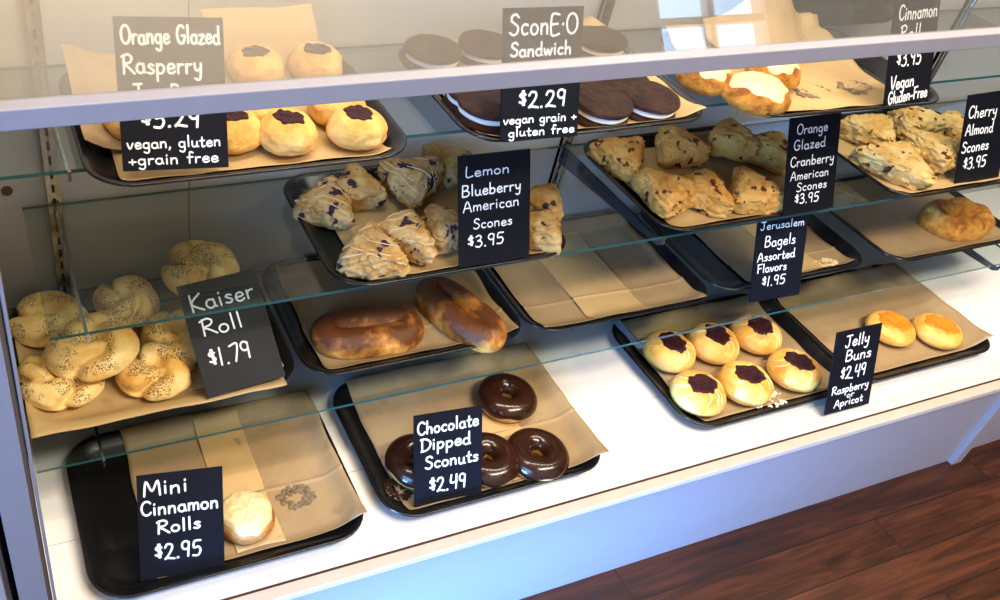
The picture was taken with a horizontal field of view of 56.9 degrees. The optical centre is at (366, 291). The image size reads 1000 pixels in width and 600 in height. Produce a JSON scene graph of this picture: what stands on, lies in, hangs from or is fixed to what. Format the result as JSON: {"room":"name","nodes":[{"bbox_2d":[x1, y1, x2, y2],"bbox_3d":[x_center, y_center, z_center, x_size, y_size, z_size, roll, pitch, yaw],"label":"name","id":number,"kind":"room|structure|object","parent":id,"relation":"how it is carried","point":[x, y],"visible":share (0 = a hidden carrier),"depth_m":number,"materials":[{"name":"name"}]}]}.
{"room":"cafe","nodes":[
{"label":"cafe","id":0,"kind":"room"},
{"bbox_2d":[519,439,999,599],"bbox_3d":[2.377,0.958,1.553,8.800,0.050,3.800,-10,43,-21],"label":"floor","id":1,"kind":"structure","parent":0,"point":[932,532],"depth_m":1.77,"materials":[{"name":"brown wood"}]},
{"bbox_2d":[0,514,18,599],"bbox_3d":[-0.823,0.197,1.062,0.698,0.950,0.512,-10,43,-21],"label":"base cabinet","id":2,"kind":"object","parent":1,"relation":"on","point":[8,589],"visible":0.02,"depth_m":1.08,"materials":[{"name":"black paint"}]},
{"bbox_2d":[0,0,999,599],"bbox_3d":[0.708,-0.230,1.563,2.593,1.340,0.613,-10,43,-21],"label":"display case","id":3,"kind":"object","parent":1,"relation":"on","point":[666,481],"visible":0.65,"depth_m":1.50,"materials":[{"name":"white laminate"}]},
{"bbox_2d":[66,414,362,598],"bbox_3d":[-0.233,0.305,1.393,0.410,0.022,0.300,-10,43,-21],"label":"serving tray","id":4,"kind":"object","parent":3,"relation":"on","point":[104,500],"visible":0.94,"depth_m":1.33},
{"bbox_2d":[136,466,224,580],"bbox_3d":[-0.258,0.324,1.264,0.122,0.141,0.079,-5,41,-17],"label":"price sign","id":5,"kind":"object","parent":4,"relation":"on","point":[181,516],"visible":1,"depth_m":1.26,"materials":[{"name":"stone"}]},
{"bbox_2d":[119,390,366,577],"bbox_3d":[-0.196,0.282,1.411,0.319,0.033,0.276,-10,43,-21],"label":"sheet","id":6,"kind":"object","parent":4,"relation":"on","point":[294,451],"visible":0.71,"depth_m":1.45,"materials":[{"name":"paper"}]},
{"bbox_2d":[192,406,286,552],"bbox_3d":[-0.203,0.286,1.412,0.080,0.020,0.266,-10,43,-21],"label":"sheet","id":7,"kind":"object","parent":6,"relation":"on","point":[240,472],"visible":0.64,"depth_m":1.45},
{"bbox_2d":[223,490,274,544],"bbox_3d":[-0.178,0.332,1.344,0.087,0.045,0.085,35,46,28],"label":"roll","id":8,"kind":"object","parent":7,"relation":"on","point":[249,516],"visible":0.88,"depth_m":1.32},
{"bbox_2d":[275,484,316,509],"bbox_3d":[-0.109,0.318,1.406,0.064,0.001,0.048,-10,43,-21],"label":"residue","id":9,"kind":"object","parent":6,"relation":"on","point":[308,497],"visible":1,"depth_m":1.41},
{"bbox_2d":[333,383,599,516],"bbox_3d":[0.168,0.234,1.555,0.410,0.022,0.300,-10,43,-21],"label":"serving tray","id":10,"kind":"object","parent":3,"relation":"on","point":[362,444],"visible":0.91,"depth_m":1.47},
{"bbox_2d":[345,343,608,509],"bbox_3d":[0.184,0.220,1.563,0.373,0.028,0.285,-10,43,-21],"label":"sheet","id":11,"kind":"object","parent":10,"relation":"on","point":[385,420],"visible":0.48,"depth_m":1.60,"materials":[{"name":"paper"}]},
{"bbox_2d":[383,478,412,500],"bbox_3d":[0.050,0.311,1.439,0.048,0.008,0.048,3,40,-8],"label":"smear","id":12,"kind":"object","parent":11,"relation":"on","point":[388,483],"visible":0.86,"depth_m":1.44,"materials":[{"name":"food"}]},
{"bbox_2d":[385,433,413,489],"bbox_3d":[0.083,0.275,1.468,0.108,0.041,0.108,26,42,20],"label":"donut","id":13,"kind":"object","parent":11,"relation":"on","point":[399,455],"visible":0.44,"depth_m":1.45,"materials":[{"name":"food"}]},
{"bbox_2d":[413,405,481,507],"bbox_3d":[0.127,0.259,1.412,0.116,0.142,0.072,-7,42,-18],"label":"price sign","id":14,"kind":"object","parent":11,"relation":"on","point":[447,445],"visible":1,"depth_m":1.41,"materials":[{"name":"paper"}]},
{"bbox_2d":[481,432,518,487],"bbox_3d":[0.199,0.276,1.489,0.107,0.040,0.108,-7,42,-18],"label":"donut","id":15,"kind":"object","parent":11,"relation":"on","point":[503,468],"visible":0.67,"depth_m":1.47,"materials":[{"name":"food"}]},
{"bbox_2d":[477,373,536,422],"bbox_3d":[0.248,0.188,1.605,0.108,0.041,0.109,-3,41,-14],"label":"donut","id":16,"kind":"object","parent":11,"relation":"on","point":[505,397],"visible":0.99,"depth_m":1.58,"materials":[{"name":"food"}]},
{"bbox_2d":[482,411,539,479],"bbox_3d":[0.241,0.256,1.544,0.084,0.008,0.157,-10,43,-21],"label":"sheet","id":17,"kind":"object","parent":11,"relation":"on","point":[490,425],"visible":0.28,"depth_m":1.57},
{"bbox_2d":[507,428,569,480],"bbox_3d":[0.283,0.272,1.510,0.109,0.040,0.108,27,43,21],"label":"donut","id":18,"kind":"object","parent":17,"relation":"on","point":[552,463],"visible":0.96,"depth_m":1.49,"materials":[{"name":"food"}]},
{"bbox_2d":[22,99,966,340],"bbox_3d":[0.676,-0.224,1.733,2.490,0.005,0.300,-10,43,-21],"label":"glass shelf","id":19,"kind":"object","parent":3,"relation":"attached to","point":[580,144],"visible":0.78,"depth_m":1.46,"materials":[{"name":"teal"}]},
{"bbox_2d":[283,165,565,286],"bbox_3d":[0.091,-0.118,1.472,0.410,0.022,0.300,-10,43,-21],"label":"serving tray","id":20,"kind":"object","parent":19,"relation":"on","point":[327,244],"visible":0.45,"depth_m":1.40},
{"bbox_2d":[293,175,355,229],"bbox_3d":[-0.060,-0.144,1.439,0.100,0.054,0.102,10,39,2],"label":"scone","id":21,"kind":"object","parent":20,"relation":"on","point":[327,205],"visible":0.99,"depth_m":1.41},
{"bbox_2d":[335,185,545,279],"bbox_3d":[0.102,-0.116,1.467,0.317,0.018,0.261,-10,43,-21],"label":"sheet","id":22,"kind":"object","parent":20,"relation":"on","point":[442,197],"visible":0.15,"depth_m":1.47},
{"bbox_2d":[338,163,386,211],"bbox_3d":[-0.018,-0.173,1.484,0.091,0.053,0.098,-3,41,-14],"label":"scone","id":23,"kind":"object","parent":22,"relation":"on","point":[365,192],"visible":0.8,"depth_m":1.46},
{"bbox_2d":[336,220,410,278],"bbox_3d":[0.009,-0.065,1.360,0.111,0.052,0.113,4,40,-6],"label":"scone","id":24,"kind":"object","parent":22,"relation":"on","point":[370,253],"visible":1,"depth_m":1.32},
{"bbox_2d":[377,209,437,265],"bbox_3d":[0.067,-0.081,1.383,0.100,0.053,0.112,-26,51,-35],"label":"scone","id":25,"kind":"object","parent":22,"relation":"on","point":[407,229],"visible":0.73,"depth_m":1.36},
{"bbox_2d":[375,156,445,208],"bbox_3d":[0.086,-0.192,1.506,0.120,0.054,0.114,-22,48,-32],"label":"scone","id":26,"kind":"object","parent":22,"relation":"on","point":[412,180],"visible":0.99,"depth_m":1.48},
{"bbox_2d":[423,203,457,254],"bbox_3d":[0.123,-0.103,1.428,0.090,0.051,0.098,-17,46,-28],"label":"scone","id":27,"kind":"object","parent":22,"relation":"on","point":[441,222],"visible":0.65,"depth_m":1.40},
{"bbox_2d":[420,143,471,189],"bbox_3d":[0.134,-0.225,1.576,0.100,0.052,0.091,31,44,24],"label":"scone","id":28,"kind":"object","parent":22,"relation":"on","point":[448,155],"visible":0.39,"depth_m":1.55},
{"bbox_2d":[529,209,561,257],"bbox_3d":[0.266,-0.097,1.448,0.092,0.053,0.085,4,40,-6],"label":"scone","id":29,"kind":"object","parent":22,"relation":"on","point":[545,230],"visible":0.61,"depth_m":1.43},
{"bbox_2d":[457,148,530,267],"bbox_3d":[0.192,-0.124,1.361,0.122,0.155,0.072,-8,43,-20],"label":"price sign","id":30,"kind":"object","parent":20,"relation":"on","point":[494,187],"visible":1,"depth_m":1.36,"materials":[{"name":"stone"}]},
{"bbox_2d":[530,183,563,221],"bbox_3d":[0.292,-0.149,1.507,0.087,0.051,0.095,23,42,17],"label":"scone","id":31,"kind":"object","parent":20,"relation":"on","point":[545,196],"visible":0.56,"depth_m":1.47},
{"bbox_2d":[584,125,833,231],"bbox_3d":[0.630,-0.212,1.689,0.410,0.022,0.300,-10,43,-21],"label":"serving tray","id":32,"kind":"object","parent":19,"relation":"on","point":[649,138],"visible":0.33,"depth_m":1.60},
{"bbox_2d":[625,147,783,226],"bbox_3d":[0.633,-0.209,1.685,0.334,0.013,0.253,-10,43,-21],"label":"sheet","id":33,"kind":"object","parent":32,"relation":"on","point":[690,217],"visible":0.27,"depth_m":1.68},
{"bbox_2d":[586,136,644,182],"bbox_3d":[0.478,-0.254,1.675,0.114,0.055,0.108,-26,51,-35],"label":"scone","id":34,"kind":"object","parent":33,"relation":"on","point":[620,157],"visible":0.94,"depth_m":1.65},
{"bbox_2d":[630,167,696,217],"bbox_3d":[0.514,-0.180,1.587,0.109,0.055,0.120,-26,51,-35],"label":"scone","id":35,"kind":"object","parent":33,"relation":"on","point":[666,195],"visible":1,"depth_m":1.56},
{"bbox_2d":[654,125,711,167],"bbox_3d":[0.587,-0.282,1.730,0.107,0.055,0.112,-6,42,-18],"label":"scone","id":36,"kind":"object","parent":33,"relation":"on","point":[676,147],"visible":0.99,"depth_m":1.70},
{"bbox_2d":[681,168,734,218],"bbox_3d":[0.601,-0.172,1.601,0.106,0.054,0.114,-17,46,-28],"label":"scone","id":37,"kind":"object","parent":33,"relation":"on","point":[713,200],"visible":0.77,"depth_m":1.58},
{"bbox_2d":[691,131,785,187],"bbox_3d":[0.723,-0.258,1.752,0.145,0.021,0.197,-10,43,-21],"label":"sheet","id":38,"kind":"object","parent":33,"relation":"on","point":[724,166],"visible":0.31,"depth_m":1.74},
{"bbox_2d":[706,117,762,161],"bbox_3d":[0.709,-0.302,1.767,0.103,0.054,0.118,10,39,2],"label":"scone","id":39,"kind":"object","parent":38,"relation":"on","point":[729,139],"visible":0.97,"depth_m":1.73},
{"bbox_2d":[745,131,787,174],"bbox_3d":[0.785,-0.281,1.765,0.107,0.056,0.116,31,44,24],"label":"scone","id":40,"kind":"object","parent":38,"relation":"on","point":[772,156],"visible":0.63,"depth_m":1.73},
{"bbox_2d":[728,166,783,214],"bbox_3d":[0.691,-0.186,1.636,0.108,0.054,0.115,1,40,-10],"label":"scone","id":41,"kind":"object","parent":33,"relation":"on","point":[752,192],"visible":0.91,"depth_m":1.60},
{"bbox_2d":[782,113,840,215],"bbox_3d":[0.781,-0.223,1.593,0.119,0.155,0.075,-10,43,-22],"label":"price sign","id":42,"kind":"object","parent":32,"relation":"on","point":[813,141],"visible":0.99,"depth_m":1.59,"materials":[{"name":"stone"}]},
{"bbox_2d":[838,106,999,196],"bbox_3d":[1.130,-0.289,1.878,0.410,0.022,0.300,-10,43,-21],"label":"serving tray","id":43,"kind":"object","parent":19,"relation":"on","point":[879,111],"visible":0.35,"depth_m":1.77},
{"bbox_2d":[838,110,999,192],"bbox_3d":[1.139,-0.290,1.874,0.367,0.021,0.252,-10,43,-21],"label":"sheet","id":44,"kind":"object","parent":43,"relation":"on","point":[845,147],"visible":0.18,"depth_m":1.81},
{"bbox_2d":[839,113,895,145],"bbox_3d":[1.035,-0.339,1.885,0.115,0.054,0.131,19,40,12],"label":"scone","id":45,"kind":"object","parent":44,"relation":"on","point":[864,129],"visible":0.85,"depth_m":1.86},
{"bbox_2d":[848,141,936,190],"bbox_3d":[1.027,-0.257,1.785,0.149,0.054,0.146,10,39,2],"label":"scone","id":46,"kind":"object","parent":44,"relation":"on","point":[901,163],"visible":0.98,"depth_m":1.76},
{"bbox_2d":[887,106,951,139],"bbox_3d":[1.164,-0.370,1.941,0.119,0.055,0.132,-3,41,-14],"label":"scone","id":47,"kind":"object","parent":44,"relation":"on","point":[916,117],"visible":0.62,"depth_m":1.90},
{"bbox_2d":[900,128,959,173],"bbox_3d":[1.143,-0.289,1.837,0.111,0.055,0.120,-26,51,-35],"label":"scone","id":48,"kind":"object","parent":44,"relation":"on","point":[940,152],"visible":0.8,"depth_m":1.81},
{"bbox_2d":[940,110,963,140],"bbox_3d":[1.253,-0.356,1.948,0.105,0.055,0.113,23,42,17],"label":"scone","id":49,"kind":"object","parent":44,"relation":"on","point":[955,119],"visible":0.34,"depth_m":1.91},
{"bbox_2d":[954,91,999,183],"bbox_3d":[1.215,-0.303,1.788,0.129,0.168,0.070,-8,43,-20],"label":"price sign","id":50,"kind":"object","parent":44,"relation":"on","point":[979,148],"visible":1,"depth_m":1.78,"materials":[{"name":"stone"}]},
{"bbox_2d":[0,6,999,180],"bbox_3d":[0.674,-0.406,1.587,2.542,0.005,0.269,-10,43,-21],"label":"glass shelf","id":51,"kind":"object","parent":3,"relation":"on","point":[983,8],"visible":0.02,"depth_m":1.27,"materials":[{"name":"teal"}]},
{"bbox_2d":[58,59,406,186],"bbox_3d":[-0.176,-0.229,1.190,0.410,0.022,0.300,-10,43,-21],"label":"serving tray","id":52,"kind":"object","parent":51,"relation":"on","point":[97,161],"visible":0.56,"depth_m":1.09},
{"bbox_2d":[112,16,228,171],"bbox_3d":[-0.221,-0.224,1.036,0.126,0.157,0.079,-6,42,-18],"label":"price sign","id":53,"kind":"object","parent":52,"relation":"on","point":[151,52],"visible":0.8,"depth_m":1.03,"materials":[{"name":"stone"}]},
{"bbox_2d":[111,106,390,180],"bbox_3d":[-0.170,-0.229,1.189,0.344,0.014,0.245,-10,43,-21],"label":"sheet","id":54,"kind":"object","parent":52,"relation":"on","point":[325,148],"visible":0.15,"depth_m":1.13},
{"bbox_2d":[58,44,121,149],"bbox_3d":[-0.323,-0.254,1.144,0.098,0.060,0.203,-10,43,-21],"label":"sheet","id":55,"kind":"object","parent":54,"relation":"on","point":[88,71],"visible":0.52,"depth_m":1.16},
{"bbox_2d":[227,111,260,153],"bbox_3d":[-0.168,-0.202,1.130,0.079,0.047,0.080,-10,43,-21],"label":"bun","id":56,"kind":"object","parent":54,"relation":"on","point":[243,127],"visible":0.42,"depth_m":1.11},
{"bbox_2d":[200,3,318,82],"bbox_3d":[-0.138,-0.341,1.274,0.168,0.077,0.112,-10,43,-21],"label":"sheet","id":57,"kind":"object","parent":54,"relation":"on","point":[280,29],"visible":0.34,"depth_m":1.29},
{"bbox_2d":[227,44,283,81],"bbox_3d":[-0.156,-0.317,1.271,0.079,0.047,0.080,-10,43,-21],"label":"bun","id":58,"kind":"object","parent":57,"relation":"on","point":[247,62],"visible":0.87,"depth_m":1.25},
{"bbox_2d":[287,41,342,77],"bbox_3d":[-0.072,-0.329,1.301,0.078,0.046,0.080,-10,43,-21],"label":"bun","id":59,"kind":"object","parent":57,"relation":"on","point":[312,58],"visible":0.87,"depth_m":1.28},
{"bbox_2d":[260,109,317,155],"bbox_3d":[-0.100,-0.201,1.143,0.079,0.047,0.080,-10,43,-21],"label":"bun","id":60,"kind":"object","parent":54,"relation":"on","point":[283,132],"visible":0.98,"depth_m":1.12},
{"bbox_2d":[307,101,365,125],"bbox_3d":[-0.039,-0.249,1.211,0.079,0.047,0.080,-10,43,-21],"label":"bun","id":61,"kind":"object","parent":54,"relation":"on","point":[321,113],"visible":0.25,"depth_m":1.18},
{"bbox_2d":[326,104,387,150],"bbox_3d":[-0.013,-0.213,1.174,0.082,0.046,0.080,-10,43,-21],"label":"bun","id":62,"kind":"object","parent":54,"relation":"on","point":[357,127],"visible":1,"depth_m":1.15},
{"bbox_2d":[398,46,702,141],"bbox_3d":[0.274,-0.310,1.373,0.410,0.022,0.300,-10,43,-21],"label":"serving tray","id":63,"kind":"object","parent":51,"relation":"on","point":[438,98],"visible":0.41,"depth_m":1.30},
{"bbox_2d":[499,6,583,141],"bbox_3d":[0.230,-0.285,1.193,0.119,0.158,0.069,-7,42,-19],"label":"price sign","id":64,"kind":"object","parent":63,"relation":"on","point":[530,33],"visible":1,"depth_m":1.19,"materials":[{"name":"stone"}]},
{"bbox_2d":[442,16,706,136],"bbox_3d":[0.280,-0.326,1.369,0.368,0.045,0.284,-10,43,-21],"label":"sheet","id":65,"kind":"object","parent":63,"relation":"on","point":[686,108],"visible":0.09,"depth_m":1.36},
{"bbox_2d":[404,34,462,68],"bbox_3d":[0.100,-0.359,1.379,0.089,0.036,0.088,-12,44,-24],"label":"sandwich","id":66,"kind":"object","parent":65,"relation":"on","point":[422,51],"visible":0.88,"depth_m":1.36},
{"bbox_2d":[455,89,500,133],"bbox_3d":[0.168,-0.254,1.266,0.089,0.036,0.089,-10,43,-21],"label":"sandwich","id":67,"kind":"object","parent":65,"relation":"on","point":[479,111],"visible":0.52,"depth_m":1.24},
{"bbox_2d":[458,29,501,64],"bbox_3d":[0.186,-0.377,1.417,0.088,0.036,0.090,-10,43,-21],"label":"sandwich","id":68,"kind":"object","parent":65,"relation":"on","point":[478,46],"visible":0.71,"depth_m":1.39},
{"bbox_2d":[581,25,627,56],"bbox_3d":[0.382,-0.406,1.490,0.088,0.036,0.089,-10,43,-21],"label":"sandwich","id":69,"kind":"object","parent":65,"relation":"on","point":[596,40],"visible":0.77,"depth_m":1.46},
{"bbox_2d":[578,84,633,131],"bbox_3d":[0.339,-0.266,1.314,0.089,0.038,0.089,-17,46,-28],"label":"sandwich","id":70,"kind":"object","parent":65,"relation":"on","point":[600,105],"visible":0.85,"depth_m":1.29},
{"bbox_2d":[601,77,649,91],"bbox_3d":[0.386,-0.308,1.373,0.088,0.039,0.088,-24,50,-34],"label":"sandwich","id":71,"kind":"object","parent":65,"relation":"on","point":[618,84],"visible":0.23,"depth_m":1.35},
{"bbox_2d":[622,80,680,125],"bbox_3d":[0.418,-0.280,1.345,0.089,0.038,0.089,13,40,4],"label":"sandwich","id":72,"kind":"object","parent":65,"relation":"on","point":[652,101],"visible":0.88,"depth_m":1.32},
{"bbox_2d":[660,26,938,117],"bbox_3d":[0.724,-0.372,1.534,0.410,0.022,0.300,-8,42,-20],"label":"serving tray","id":73,"kind":"object","parent":51,"relation":"on","point":[876,67],"visible":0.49,"depth_m":1.52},
{"bbox_2d":[663,12,884,110],"bbox_3d":[0.711,-0.388,1.528,0.328,0.040,0.283,-8,42,-20],"label":"sheet","id":74,"kind":"object","parent":73,"relation":"on","point":[826,74],"visible":0.45,"depth_m":1.55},
{"bbox_2d":[676,70,732,96],"bbox_3d":[0.535,-0.340,1.431,0.090,0.047,0.085,-10,43,-21],"label":"roll","id":75,"kind":"object","parent":74,"relation":"on","point":[709,83],"visible":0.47,"depth_m":1.40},
{"bbox_2d":[721,71,791,116],"bbox_3d":[0.603,-0.307,1.405,0.110,0.048,0.104,-7,42,-19],"label":"roll","id":76,"kind":"object","parent":74,"relation":"on","point":[755,93],"visible":0.98,"depth_m":1.38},
{"bbox_2d":[703,0,818,46],"bbox_3d":[0.729,-0.474,1.569,0.261,0.111,0.117,-8,42,-20],"label":"sheet","id":77,"kind":"object","parent":74,"relation":"on","point":[751,22],"visible":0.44,"depth_m":1.59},
{"bbox_2d":[745,64,800,89],"bbox_3d":[0.663,-0.359,1.480,0.090,0.048,0.085,-20,47,-30],"label":"roll","id":78,"kind":"object","parent":74,"relation":"on","point":[789,75],"visible":0.33,"depth_m":1.45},
{"bbox_2d":[882,0,940,111],"bbox_3d":[0.872,-0.380,1.452,0.121,0.158,0.071,-15,45,-26],"label":"price sign","id":79,"kind":"object","parent":73,"relation":"on","point":[908,76],"visible":0.87,"depth_m":1.45,"materials":[{"name":"stone"}]},
{"bbox_2d":[792,0,896,25],"bbox_3d":[0.868,-0.631,1.637,0.410,0.295,0.068,-9,43,-20],"label":"serving tray","id":80,"kind":"object","parent":51,"relation":"on","point":[829,12],"visible":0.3,"depth_m":1.73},
{"bbox_2d":[9,213,999,473],"bbox_3d":[0.426,-0.019,1.748,2.062,0.005,0.350,-10,43,-21],"label":"glass shelf","id":81,"kind":"object","parent":3,"relation":"on","point":[998,245],"visible":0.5,"depth_m":1.50,"materials":[{"name":"teal"}]},
{"bbox_2d":[9,271,293,417],"bbox_3d":[-0.343,0.085,1.453,0.410,0.022,0.300,-10,43,-21],"label":"serving tray","id":82,"kind":"object","parent":81,"relation":"on","point":[165,294],"visible":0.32,"depth_m":1.51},
{"bbox_2d":[14,300,286,437],"bbox_3d":[-0.343,0.102,1.425,0.379,0.023,0.263,-10,43,-21],"label":"sheet","id":83,"kind":"object","parent":82,"relation":"on","point":[112,404],"visible":0.22,"depth_m":1.34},
{"bbox_2d":[9,290,87,347],"bbox_3d":[-0.505,0.043,1.441,0.125,0.052,0.118,-10,43,-21],"label":"seeded roll","id":84,"kind":"object","parent":83,"relation":"on","point":[29,328],"visible":0.64,"depth_m":1.42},
{"bbox_2d":[17,353,104,410],"bbox_3d":[-0.454,0.130,1.349,0.120,0.048,0.118,-12,44,-24],"label":"seeded roll","id":85,"kind":"object","parent":83,"relation":"on","point":[44,390],"visible":0.62,"depth_m":1.32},
{"bbox_2d":[44,312,139,381],"bbox_3d":[-0.410,0.082,1.354,0.134,0.061,0.133,-15,45,-27],"label":"seeded roll","id":86,"kind":"object","parent":85,"relation":"on","point":[107,354],"visible":0.94,"depth_m":1.32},
{"bbox_2d":[92,275,159,327],"bbox_3d":[-0.394,0.018,1.492,0.105,0.052,0.112,-7,42,-19],"label":"seeded roll","id":87,"kind":"object","parent":83,"relation":"on","point":[133,298],"visible":0.8,"depth_m":1.47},
{"bbox_2d":[115,342,193,400],"bbox_3d":[-0.320,0.121,1.386,0.120,0.048,0.110,-24,50,-34],"label":"seeded roll","id":88,"kind":"object","parent":83,"relation":"on","point":[155,375],"visible":0.84,"depth_m":1.36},
{"bbox_2d":[141,309,196,363],"bbox_3d":[-0.302,0.074,1.441,0.111,0.053,0.117,3,40,-8],"label":"seeded roll","id":89,"kind":"object","parent":83,"relation":"on","point":[175,332],"visible":0.44,"depth_m":1.41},
{"bbox_2d":[161,240,239,294],"bbox_3d":[-0.272,-0.038,1.482,0.123,0.065,0.113,19,41,12],"label":"seeded roll","id":90,"kind":"object","parent":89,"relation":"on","point":[191,261],"visible":0.72,"depth_m":1.47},
{"bbox_2d":[176,269,285,397],"bbox_3d":[-0.206,0.062,1.386,0.125,0.117,0.140,-14,45,-26],"label":"price sign","id":91,"kind":"object","parent":83,"relation":"on","point":[234,350],"visible":1,"depth_m":1.38,"materials":[{"name":"stone"}]},
{"bbox_2d":[262,255,520,374],"bbox_3d":[0.041,0.022,1.603,0.410,0.022,0.300,-10,43,-21],"label":"serving tray","id":92,"kind":"object","parent":81,"relation":"on","point":[286,312],"visible":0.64,"depth_m":1.53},
{"bbox_2d":[276,260,518,368],"bbox_3d":[0.050,0.016,1.605,0.361,0.021,0.268,-10,43,-21],"label":"sheet","id":93,"kind":"object","parent":92,"relation":"on","point":[309,277],"visible":0.37,"depth_m":1.61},
{"bbox_2d":[310,305,423,359],"bbox_3d":[0.003,0.064,1.520,0.198,0.043,0.108,-5,42,-17],"label":"bread roll","id":94,"kind":"object","parent":93,"relation":"on","point":[366,331],"visible":1,"depth_m":1.50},
{"bbox_2d":[414,276,506,352],"bbox_3d":[0.163,0.034,1.585,0.100,0.045,0.199,-24,50,-34],"label":"bread roll","id":95,"kind":"object","parent":93,"relation":"on","point":[451,307],"visible":0.99,"depth_m":1.56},
{"bbox_2d":[484,212,706,331],"bbox_3d":[0.423,-0.041,1.752,0.410,0.022,0.300,-10,43,-21],"label":"serving tray","id":96,"kind":"object","parent":81,"relation":"on","point":[670,258],"visible":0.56,"depth_m":1.69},
{"bbox_2d":[493,213,706,326],"bbox_3d":[0.423,-0.045,1.750,0.364,0.022,0.283,-10,43,-21],"label":"sheet","id":97,"kind":"object","parent":96,"relation":"on","point":[640,268],"visible":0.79,"depth_m":1.75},
{"bbox_2d":[539,231,651,317],"bbox_3d":[0.418,-0.038,1.741,0.132,0.016,0.260,-10,43,-21],"label":"sheet","id":98,"kind":"object","parent":97,"relation":"on","point":[594,287],"visible":0.84,"depth_m":1.73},
{"bbox_2d":[641,210,861,290],"bbox_3d":[0.804,-0.112,1.911,0.410,0.022,0.300,-10,43,-21],"label":"serving tray","id":99,"kind":"object","parent":81,"relation":"on","point":[690,247],"visible":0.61,"depth_m":1.86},
{"bbox_2d":[695,224,854,281],"bbox_3d":[0.835,-0.123,1.923,0.284,0.021,0.266,-10,43,-21],"label":"sheet","id":100,"kind":"object","parent":99,"relation":"on","point":[735,246],"visible":0.21,"depth_m":1.90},
{"bbox_2d":[740,221,824,270],"bbox_3d":[0.859,-0.116,1.927,0.080,0.007,0.236,-10,43,-21],"label":"sheet","id":101,"kind":"object","parent":100,"relation":"on","point":[808,262],"visible":0.19,"depth_m":1.88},
{"bbox_2d":[749,212,808,302],"bbox_3d":[0.791,-0.068,1.742,0.122,0.158,0.072,-7,42,-19],"label":"price sign","id":102,"kind":"object","parent":81,"relation":"on","point":[779,248],"visible":1,"depth_m":1.74,"materials":[{"name":"stone"}]},
{"bbox_2d":[828,175,999,260],"bbox_3d":[1.232,-0.174,2.069,0.410,0.022,0.300,-10,43,-21],"label":"serving tray","id":103,"kind":"object","parent":81,"relation":"on","point":[956,193],"visible":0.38,"depth_m":1.97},
{"bbox_2d":[829,177,999,257],"bbox_3d":[1.237,-0.179,2.068,0.363,0.022,0.280,-10,43,-21],"label":"sheet","id":104,"kind":"object","parent":103,"relation":"on","point":[893,226],"visible":0.61,"depth_m":2.05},
{"bbox_2d":[918,197,994,241],"bbox_3d":[1.336,-0.166,2.048,0.181,0.050,0.127,-8,42,-20],"label":"pastry","id":105,"kind":"object","parent":104,"relation":"on","point":[957,219],"visible":1,"depth_m":2.02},
{"bbox_2d":[612,294,831,426],"bbox_3d":[0.709,0.131,1.784,0.410,0.022,0.300,-10,43,-21],"label":"serving tray","id":106,"kind":"object","parent":3,"relation":"on","point":[787,325],"visible":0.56,"depth_m":1.75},
{"bbox_2d":[622,294,829,420],"bbox_3d":[0.715,0.124,1.787,0.349,0.020,0.272,-10,43,-21],"label":"sheet","id":107,"kind":"object","parent":106,"relation":"on","point":[683,319],"visible":0.32,"depth_m":1.83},
{"bbox_2d":[642,330,695,372],"bbox_3d":[0.583,0.114,1.748,0.102,0.051,0.102,-10,43,-21],"label":"bun","id":108,"kind":"object","parent":107,"relation":"on","point":[672,354],"visible":0.94,"depth_m":1.72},
{"bbox_2d":[669,370,725,416],"bbox_3d":[0.609,0.186,1.667,0.102,0.052,0.102,-10,43,-21],"label":"bun","id":109,"kind":"object","parent":107,"relation":"on","point":[698,393],"visible":1,"depth_m":1.64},
{"bbox_2d":[686,322,739,364],"bbox_3d":[0.681,0.101,1.783,0.103,0.052,0.103,-10,43,-21],"label":"bun","id":110,"kind":"object","parent":107,"relation":"on","point":[718,345],"visible":0.9,"depth_m":1.75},
{"bbox_2d":[716,361,773,406],"bbox_3d":[0.711,0.171,1.704,0.103,0.051,0.103,-10,43,-21],"label":"bun","id":111,"kind":"object","parent":107,"relation":"on","point":[745,383],"visible":0.93,"depth_m":1.68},
{"bbox_2d":[729,314,781,354],"bbox_3d":[0.782,0.085,1.821,0.103,0.052,0.102,-10,43,-21],"label":"bun","id":112,"kind":"object","parent":107,"relation":"on","point":[760,335],"visible":0.88,"depth_m":1.79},
{"bbox_2d":[766,348,821,392],"bbox_3d":[0.825,0.150,1.751,0.102,0.052,0.102,-1,40,-12],"label":"bun","id":113,"kind":"object","parent":107,"relation":"on","point":[792,369],"visible":1,"depth_m":1.72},
{"bbox_2d":[824,323,881,414],"bbox_3d":[0.905,0.145,1.690,0.115,0.154,0.066,-9,43,-21],"label":"price sign","id":114,"kind":"object","parent":3,"relation":"on","point":[855,351],"visible":1,"depth_m":1.69,"materials":[{"name":"paper"}]},
{"bbox_2d":[771,264,989,380],"bbox_3d":[1.087,0.063,1.938,0.410,0.022,0.300,-10,43,-21],"label":"serving tray","id":115,"kind":"object","parent":3,"relation":"on","point":[983,346],"visible":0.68,"depth_m":1.86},
{"bbox_2d":[777,262,992,372],"bbox_3d":[1.096,0.051,1.942,0.382,0.029,0.268,-10,43,-21],"label":"sheet","id":116,"kind":"object","parent":115,"relation":"on","point":[824,320],"visible":0.66,"depth_m":1.98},
{"bbox_2d":[865,310,915,346],"bbox_3d":[1.097,0.076,1.900,0.099,0.042,0.101,-10,43,-21],"label":"bun","id":117,"kind":"object","parent":116,"relation":"on","point":[897,330],"visible":0.88,"depth_m":1.88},
{"bbox_2d":[911,313,962,349],"bbox_3d":[1.203,0.083,1.913,0.101,0.042,0.100,-10,43,-21],"label":"bun","id":118,"kind":"object","parent":116,"relation":"on","point":[937,331],"visible":0.96,"depth_m":1.89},
{"bbox_2d":[973,415,999,447],"bbox_3d":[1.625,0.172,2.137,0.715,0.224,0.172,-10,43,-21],"label":"base cabinet","id":119,"kind":"object","parent":1,"relation":"on","point":[992,434],"visible":0.02,"depth_m":2.01,"materials":[{"name":"white paint"}]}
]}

